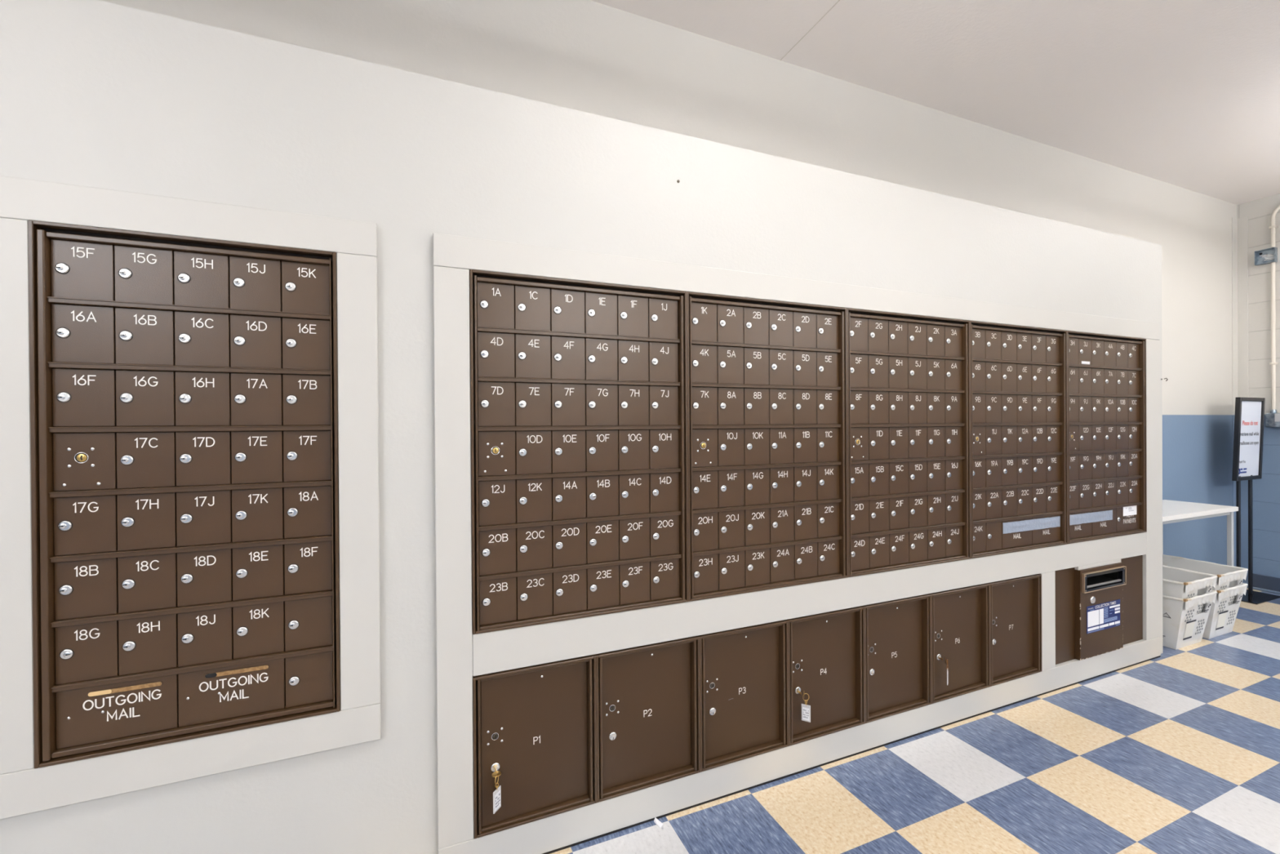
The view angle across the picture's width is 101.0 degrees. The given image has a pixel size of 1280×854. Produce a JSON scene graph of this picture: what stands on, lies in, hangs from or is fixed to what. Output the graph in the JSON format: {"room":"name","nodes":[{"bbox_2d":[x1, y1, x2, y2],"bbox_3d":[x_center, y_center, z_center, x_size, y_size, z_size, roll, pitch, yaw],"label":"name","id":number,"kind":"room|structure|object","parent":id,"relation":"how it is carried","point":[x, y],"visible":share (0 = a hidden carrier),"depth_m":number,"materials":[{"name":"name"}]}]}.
{"room":"apartment mail room","nodes":[
{"label":"apartment mail room","id":0,"kind":"room"},
{"bbox_2d":[0,0,1163,853],"bbox_3d":[-0.835,0.147,1.502,7.612,2.153,0.400,0,0,-23],"label":"wall","id":1,"kind":"structure","parent":0,"point":[94,93],"depth_m":1.37,"materials":[{"name":"grey paint"}]},
{"bbox_2d":[0,217,34,774],"bbox_3d":[-1.472,0.142,1.010,0.457,1.132,0.020,0,0,-23],"label":"trim","id":2,"kind":"structure","parent":1,"relation":"attached to","point":[16,677],"depth_m":1.08,"materials":[{"name":"grey paint"}]},
{"bbox_2d":[27,220,340,768],"bbox_3d":[-1.007,0.138,1.211,0.554,1.132,0.041,0,0,-23],"label":"mailbox","id":3,"kind":"object","parent":1,"relation":"attached to","point":[185,553],"visible":1,"depth_m":1.19,"materials":[{"name":"brown metal"}]},
{"bbox_2d":[0,175,377,257],"bbox_3d":[-1.179,-0.469,1.131,1.102,0.085,0.020,0,0,-23],"label":"trim","id":4,"kind":"structure","parent":1,"relation":"attached to","point":[20,198],"depth_m":1.18,"materials":[{"name":"grey paint"}]},
{"bbox_2d":[0,701,381,819],"bbox_3d":[-1.170,0.751,1.136,1.102,0.091,0.020,0,0,-23],"label":"trim","id":5,"kind":"structure","parent":1,"relation":"attached to","point":[31,790],"depth_m":1.18,"materials":[{"name":"grey paint"}]},
{"bbox_2d":[336,253,381,710],"bbox_3d":[-0.707,0.136,1.328,0.089,1.132,0.020,0,0,-23],"label":"trim","id":6,"kind":"structure","parent":1,"relation":"attached to","point":[357,274],"depth_m":1.32,"materials":[{"name":"grey paint"}]},
{"bbox_2d":[433,266,473,848],"bbox_3d":[-0.500,0.345,1.415,0.091,1.538,0.020,0,0,-23],"label":"trim","id":7,"kind":"structure","parent":1,"relation":"attached to","point":[451,324],"depth_m":1.41,"materials":[{"name":"grey paint"}]},
{"bbox_2d":[472,654,597,838],"bbox_3d":[-0.301,0.894,1.520,0.348,0.434,0.067,0,0,-23],"label":"locker","id":8,"kind":"object","parent":1,"relation":"attached to","point":[535,725],"visible":0.9,"depth_m":1.50,"materials":[{"name":"brown metal"}]},
{"bbox_2d":[491,768,501,813],"bbox_3d":[-0.391,0.989,1.436,0.025,0.098,0.041,0,0,-23],"label":"key","id":9,"kind":"object","parent":8,"relation":"attached to","point":[497,793],"visible":1,"depth_m":1.43,"materials":[{"name":"gold metal"}]},
{"bbox_2d":[469,269,688,634],"bbox_3d":[-0.159,0.065,1.565,0.657,0.984,0.041,0,0,-23],"label":"mailbox","id":10,"kind":"object","parent":1,"relation":"attached to","point":[579,388],"visible":1,"depth_m":1.55,"materials":[{"name":"brown metal"}]},
{"bbox_2d":[594,635,700,802],"bbox_3d":[0.020,0.892,1.654,0.348,0.434,0.067,0,0,-23],"label":"locker","id":11,"kind":"object","parent":1,"relation":"attached to","point":[648,696],"visible":0.88,"depth_m":1.64,"materials":[{"name":"brown metal"}]},
{"bbox_2d":[697,619,788,772],"bbox_3d":[0.341,0.889,1.788,0.348,0.434,0.067,0,0,-23],"label":"locker","id":12,"kind":"object","parent":1,"relation":"attached to","point":[744,672],"visible":0.9,"depth_m":1.78,"materials":[{"name":"brown metal"}]},
{"bbox_2d":[686,291,848,601],"bbox_3d":[0.448,0.060,1.817,0.657,0.984,0.041,0,0,-23],"label":"mailbox","id":13,"kind":"object","parent":1,"relation":"attached to","point":[767,379],"visible":1,"depth_m":1.81,"materials":[{"name":"brown metal"}]},
{"bbox_2d":[432,232,1159,340],"bbox_3d":[1.073,-0.481,2.069,3.510,0.086,0.020,0,0,-23],"label":"trim","id":14,"kind":"structure","parent":1,"relation":"attached to","point":[448,251],"depth_m":1.75,"materials":[{"name":"grey paint"}]},
{"bbox_2d":[437,636,1160,853],"bbox_3d":[1.084,1.151,2.075,3.510,0.100,0.020,0,0,-23],"label":"trim","id":15,"kind":"structure","parent":1,"relation":"attached to","point":[552,833],"depth_m":1.80,"materials":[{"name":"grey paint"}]},
{"bbox_2d":[472,532,1146,675],"bbox_3d":[1.061,0.605,2.065,3.285,0.114,0.020,0,0,-23],"label":"trim","id":16,"kind":"structure","parent":1,"relation":"attached to","point":[494,651],"depth_m":1.78,"materials":[{"name":"grey paint"}]},
{"bbox_2d":[786,605,865,746],"bbox_3d":[0.662,0.886,1.922,0.348,0.434,0.067,0,0,-23],"label":"locker","id":17,"kind":"object","parent":1,"relation":"attached to","point":[826,650],"visible":0.84,"depth_m":1.92,"materials":[{"name":"brown metal"}]},
{"bbox_2d":[798,690,810,722],"bbox_3d":[0.577,0.977,1.850,0.023,0.105,0.039,0,0,-23],"label":"key","id":18,"kind":"object","parent":17,"relation":"in","point":[806,708],"visible":1,"depth_m":1.84,"materials":[{"name":"gold metal"}]},
{"bbox_2d":[862,593,931,723],"bbox_3d":[0.983,0.884,2.055,0.348,0.434,0.067,0,0,-23],"label":"locker","id":19,"kind":"object","parent":1,"relation":"attached to","point":[898,632],"visible":0.88,"depth_m":2.05,"materials":[{"name":"brown metal"}]},
{"bbox_2d":[846,307,970,577],"bbox_3d":[1.054,0.055,2.070,0.657,0.984,0.041,0,0,-23],"label":"mailbox","id":20,"kind":"object","parent":1,"relation":"attached to","point":[908,403],"visible":0.96,"depth_m":2.06,"materials":[{"name":"brown metal"}]},
{"bbox_2d":[928,582,990,703],"bbox_3d":[1.304,0.881,2.189,0.348,0.434,0.067,0,0,-23],"label":"locker","id":21,"kind":"object","parent":1,"relation":"attached to","point":[961,616],"visible":0.85,"depth_m":2.18,"materials":[{"name":"brown metal"}]},
{"bbox_2d":[939,657,948,684],"bbox_3d":[1.223,0.971,2.111,0.026,0.105,0.036,0,0,-23],"label":"key","id":22,"kind":"object","parent":21,"relation":"attached to","point":[940,658],"visible":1,"depth_m":2.10,"materials":[{"name":"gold metal"}]},
{"bbox_2d":[986,573,1042,686],"bbox_3d":[1.626,0.878,2.323,0.348,0.434,0.067,0,0,-23],"label":"locker","id":23,"kind":"object","parent":1,"relation":"attached to","point":[1015,603],"visible":0.81,"depth_m":2.32,"materials":[{"name":"brown metal"}]},
{"bbox_2d":[969,320,1067,558],"bbox_3d":[1.661,0.050,2.323,0.657,0.984,0.041,0,0,-23],"label":"mailbox","id":24,"kind":"object","parent":1,"relation":"attached to","point":[1019,374],"visible":0.98,"depth_m":2.32,"materials":[{"name":"brown metal"}]},
{"bbox_2d":[1040,570,1055,671],"bbox_3d":[1.841,0.875,2.391,0.101,0.440,0.020,0,0,-23],"label":"trim","id":25,"kind":"structure","parent":1,"relation":"attached to","point":[1048,579],"depth_m":2.38,"materials":[{"name":"grey paint"}]},
{"bbox_2d":[1075,559,1120,569],"bbox_3d":[2.209,0.661,2.543,0.349,0.017,0.020,0,0,-23],"label":"trim","id":26,"kind":"structure","parent":1,"relation":"attached to","point":[1117,561],"depth_m":2.53,"materials":[{"name":"grey paint"}]},
{"bbox_2d":[1054,555,1142,664],"bbox_3d":[2.226,0.870,2.585,0.767,0.442,0.125,0,0,-23],"label":"box","id":27,"kind":"object","parent":1,"relation":"attached to","point":[1099,610],"visible":1,"depth_m":2.51,"materials":[{"name":"brown metal"}]},
{"bbox_2d":[1066,330,1146,543],"bbox_3d":[2.267,0.045,2.575,0.657,0.984,0.041,0,0,-23],"label":"mailbox","id":28,"kind":"object","parent":1,"relation":"attached to","point":[1107,427],"visible":0.94,"depth_m":2.58,"materials":[{"name":"brown metal"}]},
{"bbox_2d":[1142,338,1160,639],"bbox_3d":[2.637,0.319,2.722,0.133,1.538,0.020,0,0,-23],"label":"trim","id":29,"kind":"structure","parent":1,"relation":"attached to","point":[1152,559],"depth_m":2.71,"materials":[{"name":"grey paint"}]},
{"bbox_2d":[100,0,1236,564],"bbox_3d":[0.030,-0.197,2.134,9.700,2.825,0.100,0,0,-23],"label":"wall","id":30,"kind":"structure","parent":0,"point":[589,56],"depth_m":2.40,"materials":[{"name":"paint"}]},
{"bbox_2d":[1231,216,1248,586],"bbox_3d":[4.410,-0.181,3.873,0.078,2.720,0.057,0,0,-23],"label":"trim","id":31,"kind":"structure","parent":30,"relation":"attached to","point":[1239,226],"depth_m":3.88,"materials":[{"name":"paint"}]},
{"bbox_2d":[550,587,1279,853],"bbox_3d":[1.094,1.218,-0.520,9.600,0.001,5.620,0,0,-23],"label":"floor","id":32,"kind":"structure","parent":0,"point":[1177,751],"depth_m":1.78,"materials":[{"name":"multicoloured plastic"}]},
{"bbox_2d":[653,817,663,829],"bbox_3d":[0.059,1.213,1.614,0.016,0.007,0.048,-1,0,-33],"label":"paper scrap","id":33,"kind":"object","parent":32,"relation":"on","point":[656,820],"visible":1,"depth_m":1.61,"materials":[{"name":"white paper"}]},
{"bbox_2d":[1162,565,1217,649],"bbox_3d":[2.926,1.003,3.024,0.349,0.377,0.441,0,0,-23],"label":"tub","id":34,"kind":"object","parent":32,"relation":"on","point":[1182,627],"depth_m":2.84,"materials":[{"name":"white plastic"}]},
{"bbox_2d":[1162,499,1238,565],"bbox_3d":[3.146,0.839,3.186,0.925,0.702,0.345,0,0,-23],"label":"table","id":35,"kind":"object","parent":32,"relation":"on","point":[1173,511],"visible":0.26,"depth_m":3.17,"materials":[{"name":"white laminate"}]},
{"bbox_2d":[1162,554,1248,639],"bbox_3d":[3.248,1.000,3.158,0.350,0.377,0.441,0,0,-23],"label":"tub","id":36,"kind":"object","parent":32,"relation":"on","point":[1221,618],"depth_m":3.01,"materials":[{"name":"white plastic"}]},
{"bbox_2d":[1231,396,1279,604],"bbox_3d":[4.227,0.489,3.666,0.375,1.385,0.200,0,0,-23],"label":"sign stand","id":37,"kind":"object","parent":32,"relation":"on","point":[1249,417],"visible":0.98,"depth_m":3.65,"materials":[{"name":"black metal"}]},
{"bbox_2d":[1231,396,1265,480],"bbox_3d":[4.220,0.081,3.655,0.360,0.570,0.042,0,0,-23],"label":"poster","id":38,"kind":"object","parent":37,"relation":"attached to","point":[1249,417],"depth_m":3.65,"materials":[{"name":"grey paper"}]},
{"bbox_2d":[590,0,1279,204],"bbox_3d":[1.074,-1.657,-0.531,9.600,0.100,5.620,0,0,-23],"label":"ceiling","id":39,"kind":"structure","parent":0,"point":[1185,94],"depth_m":2.35,"materials":[{"name":"white paint"}]},
{"bbox_2d":[780,0,839,60],"bbox_3d":[1.698,-1.612,-0.271,0.004,0.002,5.620,0,0,-23],"label":"trim","id":40,"kind":"structure","parent":39,"relation":"attached to","point":[838,0],"depth_m":2.15,"materials":[{"name":"beige paint"}]},
{"bbox_2d":[1236,193,1279,577],"bbox_3d":[5.561,-0.232,1.339,0.100,2.825,5.620,0,0,-23],"label":"wall","id":41,"kind":"structure","parent":0,"point":[1265,490],"depth_m":3.79,"materials":[{"name":"white paint"}]},
{"bbox_2d":[1247,573,1279,594],"bbox_3d":[5.523,1.125,1.294,0.026,0.112,5.563,0,0,-23],"label":"baseboard","id":42,"kind":"structure","parent":41,"relation":"attached to","point":[1260,582],"depth_m":3.78,"materials":[{"name":"blue plastic"}]},
{"bbox_2d":[1254,247,1277,266],"bbox_3d":[4.460,-1.216,3.760,0.053,0.100,0.098,0,0,-23],"label":"junction box","id":43,"kind":"object","parent":41,"relation":"attached to","point":[1268,255],"visible":1,"depth_m":3.76,"materials":[{"name":"metal"}]},
{"bbox_2d":[1265,409,1279,426],"bbox_3d":[4.510,-0.061,3.664,0.053,0.124,0.210,0,0,-23],"label":"box","id":44,"kind":"object","parent":41,"relation":"attached to","point":[1272,419],"visible":1,"depth_m":3.72,"materials":[{"name":"metal"}]},
{"bbox_2d":[1269,204,1279,409],"bbox_3d":[4.585,-0.850,3.493,0.036,1.452,0.549,0,0,-23],"label":"conduit pipe","id":45,"kind":"object","parent":41,"relation":"attached to","point":[1273,227],"visible":1,"depth_m":3.72,"materials":[{"name":"beige metal"}]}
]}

